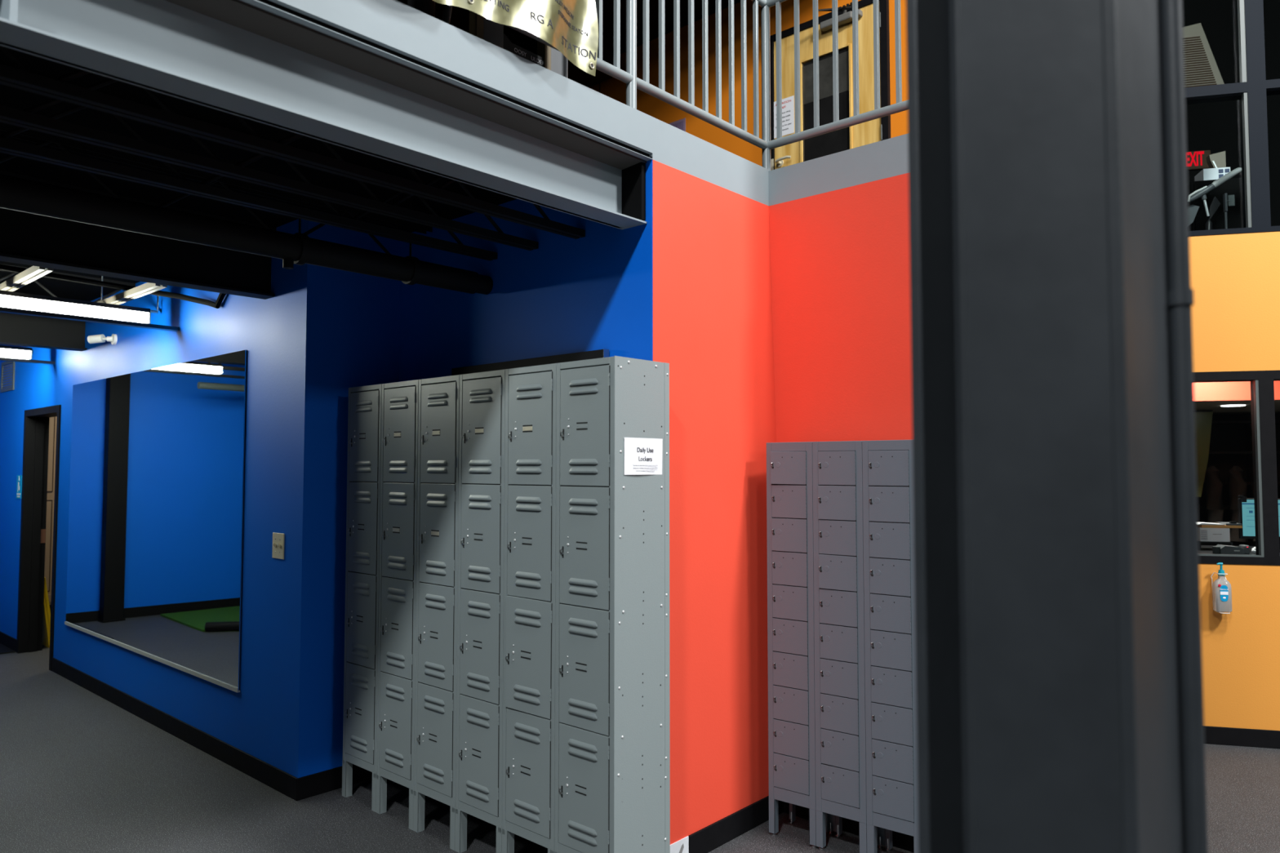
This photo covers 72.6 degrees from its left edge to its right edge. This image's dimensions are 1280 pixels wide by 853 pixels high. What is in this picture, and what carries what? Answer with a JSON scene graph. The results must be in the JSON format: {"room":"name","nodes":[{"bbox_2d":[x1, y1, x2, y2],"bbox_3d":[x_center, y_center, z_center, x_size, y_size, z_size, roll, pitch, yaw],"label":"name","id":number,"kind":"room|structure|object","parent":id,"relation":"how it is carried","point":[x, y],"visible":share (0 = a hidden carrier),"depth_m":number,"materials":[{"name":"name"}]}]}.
{"room":"gym","nodes":[
{"label":"gym","id":0,"kind":"room"},
{"bbox_2d":[0,218,336,777],"bbox_3d":[-4.020,0.477,6.470,6.550,2.830,0.150,-2,-4,42],"label":"wall","id":1,"kind":"structure","parent":0,"point":[278,716],"depth_m":4.53,"materials":[{"name":"blue paint"}]},
{"bbox_2d":[0,360,15,392],"bbox_3d":[-5.826,-0.465,8.030,0.440,0.280,0.012,-2,-4,42],"label":"air vent","id":2,"kind":"object","parent":1,"relation":"in","point":[3,389],"visible":0.98,"depth_m":8.03,"materials":[{"name":"grey"}]},
{"bbox_2d":[0,631,16,652],"bbox_3d":[-5.839,1.911,7.932,1.300,0.104,0.011,-2,-4,42],"label":"baseboard","id":3,"kind":"structure","parent":1,"relation":"in","point":[6,640],"depth_m":7.68,"materials":[{"name":"black rubber"}]},
{"bbox_2d":[16,475,22,498],"bbox_3d":[-5.444,0.531,7.644,0.160,0.205,0.006,-2,-4,42],"label":"wall sign","id":4,"kind":"object","parent":1,"relation":"attached to","point":[19,482],"visible":1,"depth_m":7.63,"materials":[{"name":"blue plastic"}]},
{"bbox_2d":[0,357,54,364],"bbox_3d":[-5.782,-0.569,5.942,0.060,0.021,3.059,-2,-4,42],"label":"support rail","id":5,"kind":"object","parent":1,"relation":"attached to","point":[8,359],"visible":1,"depth_m":6.92,"materials":[{"name":"black metal"}]},
{"bbox_2d":[0,345,32,359],"bbox_3d":[-5.281,-0.603,6.547,0.110,0.085,1.184,-2,-4,42],"label":"lamp","id":6,"kind":"object","parent":5,"relation":"on","point":[11,352],"visible":0.88,"depth_m":6.87,"materials":[{"name":"white plastic"}]},
{"bbox_2d":[16,404,61,671],"bbox_3d":[-4.920,0.888,7.260,1.020,2.085,0.174,-2,-4,42],"label":"door frame","id":7,"kind":"structure","parent":1,"relation":"in","point":[36,422],"depth_m":7.54,"materials":[{"name":"black metal"}]},
{"bbox_2d":[0,306,179,331],"bbox_3d":[-3.863,-0.651,4.220,0.060,0.021,3.059,-2,-4,42],"label":"support rail","id":8,"kind":"object","parent":1,"relation":"attached to","point":[2,309],"visible":1,"depth_m":4.97,"materials":[{"name":"black metal"}]},
{"bbox_2d":[0,289,151,323],"bbox_3d":[-3.390,-0.685,4.822,0.110,0.085,1.224,-2,-4,42],"label":"lamp","id":9,"kind":"object","parent":8,"relation":"on","point":[12,300],"visible":0.81,"depth_m":4.94,"materials":[{"name":"white plastic"}]},
{"bbox_2d":[87,333,117,344],"bbox_3d":[-3.753,-0.611,6.101,0.201,0.076,0.069,0,-3,-5],"label":"security camera","id":10,"kind":"object","parent":1,"relation":"attached to","point":[101,338],"visible":1,"depth_m":6.08,"materials":[{"name":"white plastic"}]},
{"bbox_2d":[64,350,247,693],"bbox_3d":[-3.239,0.544,5.652,3.010,1.820,0.016,-2,-4,42],"label":"wall mirror","id":11,"kind":"object","parent":1,"relation":"attached to","point":[155,542],"visible":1,"depth_m":5.38,"materials":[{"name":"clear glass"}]},
{"bbox_2d":[51,657,297,799],"bbox_3d":[-3.111,1.795,5.482,3.978,0.104,0.011,-2,-4,42],"label":"baseboard","id":12,"kind":"structure","parent":1,"relation":"attached to","point":[264,772],"depth_m":5.01,"materials":[{"name":"black rubber"}]},
{"bbox_2d":[271,532,284,559],"bbox_3d":[-1.820,0.599,4.371,0.120,0.128,0.019,-2,-4,42],"label":"switch plate","id":13,"kind":"object","parent":1,"relation":"attached to","point":[278,539],"visible":1,"depth_m":4.37,"materials":[{"name":"beige plastic"}]},
{"bbox_2d":[0,0,649,301],"bbox_3d":[-5.042,-1.073,5.120,9.730,0.140,10.790,-2,-4,42],"label":"ceiling","id":14,"kind":"structure","parent":0,"point":[11,97],"depth_m":3.52,"materials":[{"name":"black paint"}]},
{"bbox_2d":[0,265,53,291],"bbox_3d":[-3.410,-0.897,4.780,1.100,0.245,0.060,-2,-4,42],"label":"lamp","id":15,"kind":"object","parent":14,"relation":"hanging from","point":[32,273],"visible":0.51,"depth_m":4.63,"materials":[{"name":"white metal"}]},
{"bbox_2d":[0,312,87,351],"bbox_3d":[-5.878,-0.841,4.696,0.130,0.360,5.059,-2,-4,42],"label":"beam","id":16,"kind":"structure","parent":14,"relation":"attached to","point":[19,330],"depth_m":6.36,"materials":[{"name":"black metal"}]},
{"bbox_2d":[0,263,135,302],"bbox_3d":[-4.945,-0.917,4.195,0.056,0.259,4.556,-2,-4,42],"label":"joist","id":17,"kind":"object","parent":14,"relation":"attached to","point":[12,273],"visible":0.27,"depth_m":5.64,"materials":[{"name":"black paint"}]},
{"bbox_2d":[0,264,226,308],"bbox_3d":[-3.726,-0.889,3.769,0.832,0.336,3.556,-2,-4,42],"label":"conduit","id":18,"kind":"object","parent":14,"relation":"hanging from","point":[2,267],"visible":0.61,"depth_m":4.97,"materials":[{"name":"black metal"}]},
{"bbox_2d":[97,275,167,304],"bbox_3d":[-3.049,-0.878,5.182,1.100,0.245,0.060,-2,-4,42],"label":"lamp","id":19,"kind":"object","parent":14,"relation":"hanging from","point":[147,288],"visible":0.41,"depth_m":5.07,"materials":[{"name":"white metal"}]},
{"bbox_2d":[0,169,275,299],"bbox_3d":[-3.617,-0.938,2.666,0.110,0.360,5.059,-2,-4,42],"label":"beam","id":20,"kind":"structure","parent":14,"relation":"attached to","point":[25,237],"depth_m":4.03,"materials":[{"name":"black metal"}]},
{"bbox_2d":[150,295,159,313],"bbox_3d":[-4.229,-0.907,4.214,0.018,0.259,3.544,-2,-4,42],"label":"conduit","id":21,"kind":"object","parent":14,"relation":"attached to","point":[157,310],"visible":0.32,"depth_m":5.51,"materials":[{"name":"silver metal"}]},
{"bbox_2d":[0,121,432,254],"bbox_3d":[-2.952,-1.001,2.420,0.056,0.259,5.578,-2,-4,42],"label":"joist","id":22,"kind":"object","parent":14,"relation":"attached to","point":[42,139],"visible":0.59,"depth_m":3.61,"materials":[{"name":"black paint"}]},
{"bbox_2d":[0,164,493,294],"bbox_3d":[-2.595,-0.909,2.095,0.124,0.445,5.580,-2,-4,42],"label":"ceiling pipe","id":23,"kind":"object","parent":14,"relation":"hanging from","point":[16,193],"visible":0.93,"depth_m":3.21,"materials":[{"name":"black metal"}]},
{"bbox_2d":[0,63,497,260],"bbox_3d":[-2.558,-1.018,2.066,0.056,0.259,5.578,-2,-4,42],"label":"joist","id":24,"kind":"object","parent":14,"relation":"attached to","point":[7,146],"visible":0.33,"depth_m":3.17,"materials":[{"name":"black paint"}]},
{"bbox_2d":[0,77,537,250],"bbox_3d":[-2.342,-1.027,1.873,0.056,0.259,5.578,-2,-4,42],"label":"joist","id":25,"kind":"object","parent":14,"relation":"attached to","point":[25,118],"visible":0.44,"depth_m":2.93,"materials":[{"name":"black paint"}]},
{"bbox_2d":[0,44,585,239],"bbox_3d":[-2.119,-1.036,1.672,0.056,0.259,5.578,-2,-4,42],"label":"joist","id":26,"kind":"object","parent":14,"relation":"attached to","point":[24,79],"visible":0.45,"depth_m":2.68,"materials":[{"name":"black paint"}]},
{"bbox_2d":[0,0,646,229],"bbox_3d":[-1.956,-1.039,1.393,0.137,0.254,5.781,-2,-4,42],"label":"steel beam","id":27,"kind":"structure","parent":14,"relation":"attached to","point":[236,57],"depth_m":2.57,"materials":[{"name":"grey metal"}]},
{"bbox_2d":[407,0,452,24],"bbox_3d":[-0.700,-1.416,2.957,0.090,0.344,0.189,-2,-4,42],"label":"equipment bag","id":28,"kind":"object","parent":14,"relation":"on","point":[428,6],"visible":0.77,"depth_m":2.89,"materials":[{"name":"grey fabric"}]},
{"bbox_2d":[469,10,568,78],"bbox_3d":[-0.444,-1.443,3.247,0.045,0.420,0.440,-2,-4,42],"label":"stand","id":29,"kind":"object","parent":14,"relation":"on","point":[548,57],"visible":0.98,"depth_m":3.20,"materials":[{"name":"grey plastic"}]},
{"bbox_2d":[502,33,543,66],"bbox_3d":[-0.432,-1.380,3.254,0.024,0.095,0.230,-2,-4,42],"label":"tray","id":30,"kind":"object","parent":29,"relation":"on","point":[538,59],"depth_m":3.24,"materials":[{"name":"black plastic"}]},
{"bbox_2d":[327,226,400,769],"bbox_3d":[-1.466,0.385,4.527,0.150,2.830,0.372,-2,-4,42],"label":"wall","id":31,"kind":"structure","parent":0,"point":[367,307],"depth_m":4.42,"materials":[{"name":"blue paint"}]},
{"bbox_2d":[295,764,372,800],"bbox_3d":[-1.460,1.741,4.350,0.011,0.104,0.532,-2,-4,42],"label":"baseboard","id":32,"kind":"structure","parent":31,"relation":"attached to","point":[311,785],"depth_m":4.25,"materials":[{"name":"black rubber"}]},
{"bbox_2d":[399,155,653,382],"bbox_3d":[-0.634,0.365,4.111,1.944,2.830,0.120,-2,-4,42],"label":"wall","id":33,"kind":"structure","parent":0,"point":[593,291],"depth_m":3.93,"materials":[{"name":"blue paint"}]},
{"bbox_2d":[396,0,740,53],"bbox_3d":[-5.054,-3.650,5.252,9.700,0.080,10.790,-2,-4,42],"label":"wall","id":34,"kind":"structure","parent":0,"point":[460,18],"depth_m":7.46,"materials":[{"name":"black paint"}]},
{"bbox_2d":[515,30,613,87],"bbox_3d":[-1.990,-3.209,8.943,4.300,0.430,0.540,-2,-4,42],"label":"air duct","id":35,"kind":"object","parent":34,"relation":"attached to","point":[575,73],"visible":0.12,"depth_m":7.66,"materials":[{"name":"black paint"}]},
{"bbox_2d":[0,644,1279,852],"bbox_3d":[0.092,1.709,1.519,22.000,0.100,16.500,-2,-4,42],"label":"floor","id":36,"kind":"structure","parent":0,"point":[81,772],"depth_m":4.16,"materials":[{"name":"rubber"}]},
{"bbox_2d":[0,643,15,654],"bbox_3d":[-6.063,1.942,7.614,1.190,0.012,0.745,-2,-4,42],"label":"floor mat","id":37,"kind":"object","parent":36,"relation":"on","point":[3,649],"visible":1,"depth_m":7.53,"materials":[{"name":"black rubber"}]},
{"bbox_2d":[42,577,50,648],"bbox_3d":[-5.320,1.645,7.774,0.280,0.620,0.126,-2,-4,42],"label":"sign","id":38,"kind":"object","parent":36,"relation":"on","point":[46,612],"visible":0.46,"depth_m":7.68,"materials":[{"name":"yellow plastic"}]},
{"bbox_2d":[44,416,57,610],"bbox_3d":[-5.640,0.885,8.937,0.420,2.250,1.200,-2,-4,42],"label":"door","id":39,"kind":"structure","parent":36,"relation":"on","point":[53,420],"depth_m":8.52,"materials":[{"name":"brown wood"}]},
{"bbox_2d":[342,383,395,812],"bbox_3d":[-1.235,0.798,4.269,0.301,1.981,0.308,-2,-4,42],"label":"locker","id":40,"kind":"object","parent":36,"relation":"on","point":[364,408],"visible":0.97,"depth_m":4.16,"materials":[{"name":"grey metal"}]},
{"bbox_2d":[375,379,429,830],"bbox_3d":[-1.009,0.788,4.067,0.301,1.981,0.308,-2,-4,42],"label":"locker","id":41,"kind":"object","parent":36,"relation":"on","point":[395,751],"visible":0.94,"depth_m":3.96,"materials":[{"name":"grey metal"}]},
{"bbox_2d":[413,374,468,850],"bbox_3d":[-0.784,0.779,3.864,0.301,1.981,0.308,-2,-4,42],"label":"locker","id":42,"kind":"object","parent":36,"relation":"on","point":[438,416],"visible":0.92,"depth_m":3.75,"materials":[{"name":"grey metal"}]},
{"bbox_2d":[454,368,547,852],"bbox_3d":[-0.559,0.769,3.662,0.301,1.981,0.308,-2,-4,42],"label":"locker","id":43,"kind":"object","parent":36,"relation":"on","point":[482,430],"visible":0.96,"depth_m":3.55,"materials":[{"name":"grey metal"}]},
{"bbox_2d":[502,363,556,852],"bbox_3d":[-0.336,0.759,3.458,0.301,1.981,0.315,-2,-4,42],"label":"locker","id":44,"kind":"object","parent":36,"relation":"on","point":[528,767],"visible":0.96,"depth_m":3.35,"materials":[{"name":"grey metal"}]},
{"bbox_2d":[451,348,608,375],"bbox_3d":[-0.526,0.734,3.885,1.043,2.073,0.032,-2,-4,42],"label":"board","id":45,"kind":"object","parent":36,"relation":"on","point":[599,353],"visible":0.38,"depth_m":3.86,"materials":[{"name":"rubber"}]},
{"bbox_2d":[554,355,670,852],"bbox_3d":[-0.105,0.749,3.257,0.308,1.983,0.311,-2,-4,42],"label":"locker","id":46,"kind":"object","parent":36,"relation":"on","point":[612,784],"visible":1,"depth_m":3.15,"materials":[{"name":"grey metal"}]},
{"bbox_2d":[624,437,662,475],"bbox_3d":[0.014,0.110,3.192,0.005,0.134,0.211,-2,-4,42],"label":"paper notice","id":47,"kind":"object","parent":46,"relation":"attached to","point":[642,456],"visible":1,"depth_m":3.19,"materials":[{"name":"white paper"}]},
{"bbox_2d":[766,441,835,848],"bbox_3d":[0.696,0.918,3.802,0.223,1.696,0.204,-2,-3,38],"label":"locker","id":48,"kind":"object","parent":36,"relation":"on","point":[789,470],"visible":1,"depth_m":3.74,"materials":[{"name":"metal"}]},
{"bbox_2d":[812,440,884,852],"bbox_3d":[0.873,0.912,3.664,0.223,1.696,0.201,-2,-3,38],"label":"locker","id":49,"kind":"object","parent":36,"relation":"on","point":[837,466],"visible":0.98,"depth_m":3.60,"materials":[{"name":"metal"}]},
{"bbox_2d":[862,440,918,852],"bbox_3d":[1.052,0.905,3.525,0.228,1.697,0.196,-2,-3,38],"label":"locker","id":50,"kind":"object","parent":36,"relation":"on","point":[889,593],"visible":0.82,"depth_m":3.46,"materials":[{"name":"metal"}]},
{"bbox_2d":[906,0,1185,852],"bbox_3d":[0.536,-1.668,1.235,0.254,6.620,0.254,-2,-4,42],"label":"steel column","id":51,"kind":"structure","parent":36,"relation":"on","point":[1048,677],"depth_m":1.15,"materials":[{"name":"black metal"}]},
{"bbox_2d":[1160,0,1208,852],"bbox_3d":[0.717,-1.669,1.228,0.031,6.620,0.031,-2,-4,42],"label":"conduit","id":52,"kind":"object","parent":51,"relation":"attached to","point":[1180,294],"visible":1,"depth_m":1.14,"materials":[{"name":"black metal"}]},
{"bbox_2d":[1199,545,1256,555],"bbox_3d":[4.081,1.305,5.340,1.900,1.070,0.700,-1,-3,14],"label":"reception desk","id":53,"kind":"object","parent":36,"relation":"on","point":[1205,549],"visible":0.02,"depth_m":5.43,"materials":[{"name":"black plastic"}]},
{"bbox_2d":[1198,541,1232,550],"bbox_3d":[3.608,0.750,5.516,0.190,0.055,0.180,-1,-3,14],"label":"desk organizer","id":54,"kind":"object","parent":53,"relation":"on","point":[1199,542],"visible":0.33,"depth_m":5.44,"materials":[{"name":"black plastic"}]},
{"bbox_2d":[1198,527,1230,542],"bbox_3d":[3.606,0.680,5.519,0.165,0.085,0.181,-1,-3,14],"label":"box","id":55,"kind":"object","parent":54,"relation":"on","point":[1208,535],"visible":0.83,"depth_m":5.43,"materials":[{"name":"white cardboard"}]},
{"bbox_2d":[1200,529,1222,539],"bbox_3d":[3.563,0.677,5.437,0.118,0.059,0.001,-1,-3,14],"label":"print","id":56,"kind":"object","parent":55,"relation":"attached to","point":[1204,534],"depth_m":5.44,"materials":[{"name":"grey paper"}]},
{"bbox_2d":[1198,524,1242,528],"bbox_3d":[3.644,0.627,5.508,0.225,0.018,0.170,-1,-3,14],"label":"shelf","id":57,"kind":"object","parent":55,"relation":"on","point":[1199,526],"visible":0.62,"depth_m":5.43,"materials":[{"name":"orange wood"}]},
{"bbox_2d":[1198,522,1223,524],"bbox_3d":[3.584,0.612,5.508,0.150,0.011,0.140,-1,-3,14],"label":"paper sheets","id":58,"kind":"object","parent":57,"relation":"on","point":[1199,523],"visible":0.71,"depth_m":5.45,"materials":[{"name":"white paper"}]},
{"bbox_2d":[1215,521,1242,525],"bbox_3d":[3.709,0.606,5.492,0.090,0.022,0.170,-1,-3,14],"label":"clipboard","id":59,"kind":"object","parent":57,"relation":"on","point":[1233,523],"visible":0.96,"depth_m":5.42,"materials":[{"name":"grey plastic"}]},
{"bbox_2d":[1198,541,1232,543],"bbox_3d":[3.608,0.727,5.517,0.190,0.010,0.180,-1,-3,14],"label":"tray","id":60,"kind":"object","parent":54,"relation":"on","point":[1199,542],"depth_m":5.43,"materials":[{"name":"black plastic"}]},
{"bbox_2d":[1212,546,1221,554],"bbox_3d":[3.467,0.744,5.242,0.044,0.041,0.044,-1,-3,14],"label":"paper cups","id":61,"kind":"object","parent":53,"relation":"on","point":[1216,550],"visible":1,"depth_m":5.23,"materials":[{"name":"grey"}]},
{"bbox_2d":[1216,544,1244,554],"bbox_3d":[3.551,0.741,5.256,0.125,0.048,0.112,-1,-3,14],"label":"printer","id":62,"kind":"object","parent":53,"relation":"on","point":[1225,549],"visible":0.94,"depth_m":5.21,"materials":[{"name":"grey plastic"}]},
{"bbox_2d":[1239,544,1249,554],"bbox_3d":[3.631,0.738,5.237,0.036,0.052,0.071,-1,-3,14],"label":"card reader","id":63,"kind":"object","parent":53,"relation":"on","point":[1246,548],"visible":0.84,"depth_m":5.21,"materials":[{"name":"grey plastic"}]},
{"bbox_2d":[1251,546,1256,553],"bbox_3d":[3.686,0.742,5.215,0.053,0.040,0.040,-1,-3,14],"label":"tissue","id":64,"kind":"object","parent":53,"relation":"on","point":[1253,550],"visible":0.46,"depth_m":5.21,"materials":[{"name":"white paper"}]},
{"bbox_2d":[1237,495,1279,549],"bbox_3d":[3.925,0.600,5.387,0.400,0.343,0.130,-1,-3,14],"label":"computer monitor","id":65,"kind":"object","parent":53,"relation":"on","point":[1246,507],"visible":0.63,"depth_m":5.41,"materials":[{"name":"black plastic"}]},
{"bbox_2d":[1199,419,1279,546],"bbox_3d":[5.090,0.939,7.116,1.400,1.970,0.280,-1,-3,14],"label":"shelving","id":66,"kind":"object","parent":36,"relation":"on","point":[1247,424],"visible":0.04,"depth_m":7.20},
{"bbox_2d":[1197,497,1199,522],"bbox_3d":[4.454,0.622,7.064,0.140,0.603,0.140,-1,-3,14],"label":"coat","id":67,"kind":"object","parent":66,"relation":"hanging from","point":[1198,508],"visible":0.03,"depth_m":7.02,"materials":[{"name":"fabric"}]},
{"bbox_2d":[1203,466,1223,523],"bbox_3d":[4.619,0.620,7.023,0.140,0.603,0.140,-1,-3,14],"label":"coat","id":68,"kind":"object","parent":66,"relation":"hanging from","point":[1212,485],"visible":0.74,"depth_m":6.99,"materials":[{"name":"fabric"}]},
{"bbox_2d":[1226,466,1248,542],"bbox_3d":[4.784,0.618,6.981,0.140,0.603,0.140,-1,-3,14],"label":"coat","id":69,"kind":"object","parent":66,"relation":"hanging from","point":[1237,486],"visible":0.77,"depth_m":6.95,"materials":[{"name":"fabric"}]},
{"bbox_2d":[1250,480,1255,541],"bbox_3d":[4.949,0.616,6.940,0.140,0.603,0.140,-1,-3,14],"label":"coat","id":70,"kind":"object","parent":66,"relation":"hanging from","point":[1252,483],"visible":0.06,"depth_m":6.96,"materials":[{"name":"fabric"}]},
{"bbox_2d":[652,160,776,844],"bbox_3d":[0.320,0.358,3.804,0.120,2.816,0.935,-2,-4,42],"label":"wall","id":71,"kind":"structure","parent":0,"point":[712,303],"depth_m":3.72,"materials":[{"name":"red paint"}]},
{"bbox_2d":[239,0,768,205],"bbox_3d":[-1.620,-1.241,1.660,0.040,0.174,6.613,-2,-4,42],"label":"trim","id":72,"kind":"structure","parent":71,"relation":"attached to","point":[395,25],"depth_m":2.97,"materials":[{"name":"grey paint"}]},
{"bbox_2d":[504,0,907,171],"bbox_3d":[-0.528,-1.884,2.130,1.111,1.195,4.621,-2,-4,42],"label":"railing","id":73,"kind":"object","parent":72,"relation":"on","point":[629,77],"visible":0.62,"depth_m":3.86,"materials":[{"name":"grey metal"}]},
{"bbox_2d":[433,0,598,75],"bbox_3d":[-0.524,-1.794,2.796,0.086,0.981,1.126,-2,-4,42],"label":"banner","id":74,"kind":"object","parent":73,"relation":"hanging from","point":[570,26],"visible":1,"depth_m":3.02,"materials":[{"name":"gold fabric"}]},
{"bbox_2d":[670,835,688,852],"bbox_3d":[0.129,1.698,3.436,0.006,0.103,0.196,-2,-4,42],"label":"paper sign","id":75,"kind":"object","parent":71,"relation":"attached to","point":[682,846],"visible":0.9,"depth_m":3.47,"materials":[{"name":"grey paper"}]},
{"bbox_2d":[688,795,783,852],"bbox_3d":[0.428,1.713,3.765,0.011,0.104,0.693,-2,-4,42],"label":"baseboard","id":76,"kind":"structure","parent":71,"relation":"attached to","point":[713,836],"depth_m":3.71,"materials":[{"name":"black rubber"}]},
{"bbox_2d":[589,0,907,166],"bbox_3d":[-1.010,-2.780,8.929,10.750,3.630,0.120,-2,-4,42],"label":"wall","id":77,"kind":"structure","parent":0,"point":[614,88],"depth_m":7.32,"materials":[{"name":"orange paint"}]},
{"bbox_2d":[668,117,685,131],"bbox_3d":[0.314,-2.548,7.644,0.220,0.265,0.003,-2,-4,42],"label":"poster","id":78,"kind":"object","parent":77,"relation":"attached to","point":[680,124],"visible":0.21,"depth_m":7.61,"materials":[{"name":"purple paper"}]},
{"bbox_2d":[671,120,684,130],"bbox_3d":[0.313,-2.548,7.643,0.180,0.225,0.001,-2,-4,42],"label":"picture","id":79,"kind":"object","parent":78,"relation":"attached to","point":[678,124],"depth_m":7.62},
{"bbox_2d":[769,0,890,169],"bbox_3d":[1.358,-2.109,6.546,1.023,2.065,0.207,-2,-4,42],"label":"door","id":80,"kind":"structure","parent":77,"relation":"in","point":[877,130],"depth_m":6.56,"materials":[{"name":"yellow wood"}]},
{"bbox_2d":[773,95,794,138],"bbox_3d":[1.129,-2.437,6.867,0.196,0.295,0.002,-2,-4,42],"label":"notice","id":81,"kind":"object","parent":80,"relation":"attached to","point":[788,104],"visible":0.64,"depth_m":6.84,"materials":[{"name":"white paper"}]},
{"bbox_2d":[768,173,912,442],"bbox_3d":[1.052,0.356,3.756,1.074,2.815,0.187,-2,-4,42],"label":"wall","id":82,"kind":"structure","parent":0,"point":[840,264],"depth_m":3.85,"materials":[{"name":"red paint"}]},
{"bbox_2d":[768,133,908,205],"bbox_3d":[1.004,-1.137,3.758,1.054,0.167,0.020,-2,-4,42],"label":"trim","id":83,"kind":"structure","parent":82,"relation":"attached to","point":[888,157],"depth_m":3.85,"materials":[{"name":"grey paint"}]},
{"bbox_2d":[783,801,914,852],"bbox_3d":[1.053,1.709,3.670,1.044,0.104,0.013,-2,-4,42],"label":"baseboard","id":84,"kind":"structure","parent":82,"relation":"attached to","point":[901,841],"depth_m":3.77,"materials":[{"name":"black rubber"}]},
{"bbox_2d":[1182,0,1279,226],"bbox_3d":[5.036,-2.883,6.548,3.740,3.650,3.200,-1,-3,14],"label":"wall","id":85,"kind":"structure","parent":0,"point":[1214,126],"depth_m":8.02,"materials":[{"name":"black paint"}]},
{"bbox_2d":[1186,150,1210,170],"bbox_3d":[4.451,-2.131,6.988,0.215,0.150,0.043,-1,-3,14],"label":"exit sign","id":86,"kind":"object","parent":85,"relation":"attached to","point":[1196,160],"visible":0.71,"depth_m":6.97,"materials":[{"name":"red"}]},
{"bbox_2d":[1182,22,1224,87],"bbox_3d":[4.343,-2.964,7.059,0.670,0.560,0.054,-1,-3,14],"label":"air vent","id":87,"kind":"object","parent":85,"relation":"in","point":[1201,68],"visible":0.38,"depth_m":7.00,"materials":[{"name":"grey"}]},
{"bbox_2d":[1184,0,1279,235],"bbox_3d":[4.634,-2.961,4.952,3.540,3.645,0.115,-1,-3,14],"label":"window","id":88,"kind":"structure","parent":85,"relation":"in","point":[1251,91],"depth_m":5.11,"materials":[{"name":"black metal"}]},
{"bbox_2d":[1189,231,1279,730],"bbox_3d":[4.633,0.335,4.793,3.540,2.955,0.100,-1,-3,14],"label":"wall","id":89,"kind":"structure","parent":0,"point":[1235,277],"depth_m":5.04,"materials":[{"name":"orange paint"}]},
{"bbox_2d":[1210,572,1230,613],"bbox_3d":[3.331,0.952,4.992,0.076,0.223,0.091,-1,-3,14],"label":"wire holder","id":90,"kind":"object","parent":89,"relation":"attached to","point":[1214,572],"visible":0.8,"depth_m":4.99,"materials":[{"name":"white metal"}]},
{"bbox_2d":[1212,562,1232,612],"bbox_3d":[3.329,0.918,4.986,0.090,0.277,0.063,-1,-3,14],"label":"sanitizer bottle","id":91,"kind":"object","parent":90,"relation":"in","point":[1221,587],"visible":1,"depth_m":4.96,"materials":[{"name":"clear plastic"}]},
{"bbox_2d":[1193,369,1279,565],"bbox_3d":[4.634,0.225,4.801,3.540,1.116,0.115,-1,-3,14],"label":"window","id":92,"kind":"structure","parent":89,"relation":"in","point":[1262,385],"depth_m":5.01,"materials":[{"name":"black metal"}]},
{"bbox_2d":[1204,725,1279,749],"bbox_3d":[4.639,1.758,4.667,3.500,0.100,0.010,-1,-3,14],"label":"baseboard","id":93,"kind":"structure","parent":89,"relation":"attached to","point":[1255,738],"depth_m":4.96,"materials":[{"name":"black rubber"}]},
{"bbox_2d":[1194,400,1279,413],"bbox_3d":[5.054,-0.177,6.492,3.540,0.060,1.650,-1,-3,14],"label":"ceiling","id":94,"kind":"structure","parent":0,"point":[1215,406],"depth_m":6.51,"materials":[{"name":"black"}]},
{"bbox_2d":[1194,409,1213,497],"bbox_3d":[4.221,0.211,6.821,0.475,0.675,0.018,-1,-3,14],"label":"curtain","id":95,"kind":"object","parent":94,"relation":"hanging from","point":[1203,418],"visible":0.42,"depth_m":6.78,"materials":[{"name":"fabric"}]},
{"bbox_2d":[1221,404,1245,406],"bbox_3d":[4.315,-0.151,6.341,0.150,0.006,0.150,-1,-3,14],"label":"recessed light","id":96,"kind":"object","parent":94,"relation":"in","point":[1223,405],"visible":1,"depth_m":6.34,"materials":[{"name":"white"}]},
{"bbox_2d":[1198,413,1279,546],"bbox_3d":[4.963,0.749,6.084,3.740,2.250,2.600,-1,-3,14],"label":"wall","id":97,"kind":"structure","parent":0,"point":[1224,437],"depth_m":7.35,"materials":[{"name":"black paint"}]},
{"bbox_2d":[1193,380,1279,401],"bbox_3d":[4.850,-0.366,5.690,3.540,0.360,0.024,-1,-3,14],"label":"trim","id":98,"kind":"structure","parent":97,"relation":"attached to","point":[1240,390],"depth_m":5.90,"materials":[{"name":"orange paint"}]},
{"bbox_3d":[5.025,-1.066,6.418,3.540,0.008,3.090,-1,-3,14],"label":"floor","id":99,"kind":"structure","parent":0,"visible":0},
{"bbox_2d":[1187,167,1241,230],"bbox_3d":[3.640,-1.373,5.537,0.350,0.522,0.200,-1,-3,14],"label":"exercise bike","id":100,"kind":"object","parent":99,"relation":"on","point":[1201,193],"visible":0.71,"depth_m":5.55,"materials":[{"name":"grey plastic"}]},
{"bbox_2d":[1187,177,1244,231],"bbox_3d":[3.892,-1.367,5.904,0.360,0.545,0.266,-1,-3,14],"label":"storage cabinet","id":101,"kind":"object","parent":99,"relation":"on","point":[1234,185],"visible":0.23,"depth_m":5.78,"materials":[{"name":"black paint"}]},
{"bbox_2d":[1194,167,1230,181],"bbox_3d":[3.871,-1.682,5.895,0.160,0.083,0.161,-1,-3,14],"label":"carton","id":102,"kind":"object","parent":101,"relation":"on","point":[1208,174],"visible":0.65,"depth_m":5.83,"materials":[{"name":"white cardboard"}]},
{"bbox_2d":[1205,151,1226,168],"bbox_3d":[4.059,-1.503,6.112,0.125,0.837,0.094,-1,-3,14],"label":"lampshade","id":103,"kind":"object","parent":99,"relation":"on","point":[1217,160],"visible":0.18,"depth_m":6.09,"materials":[{"name":"brown fabric"}]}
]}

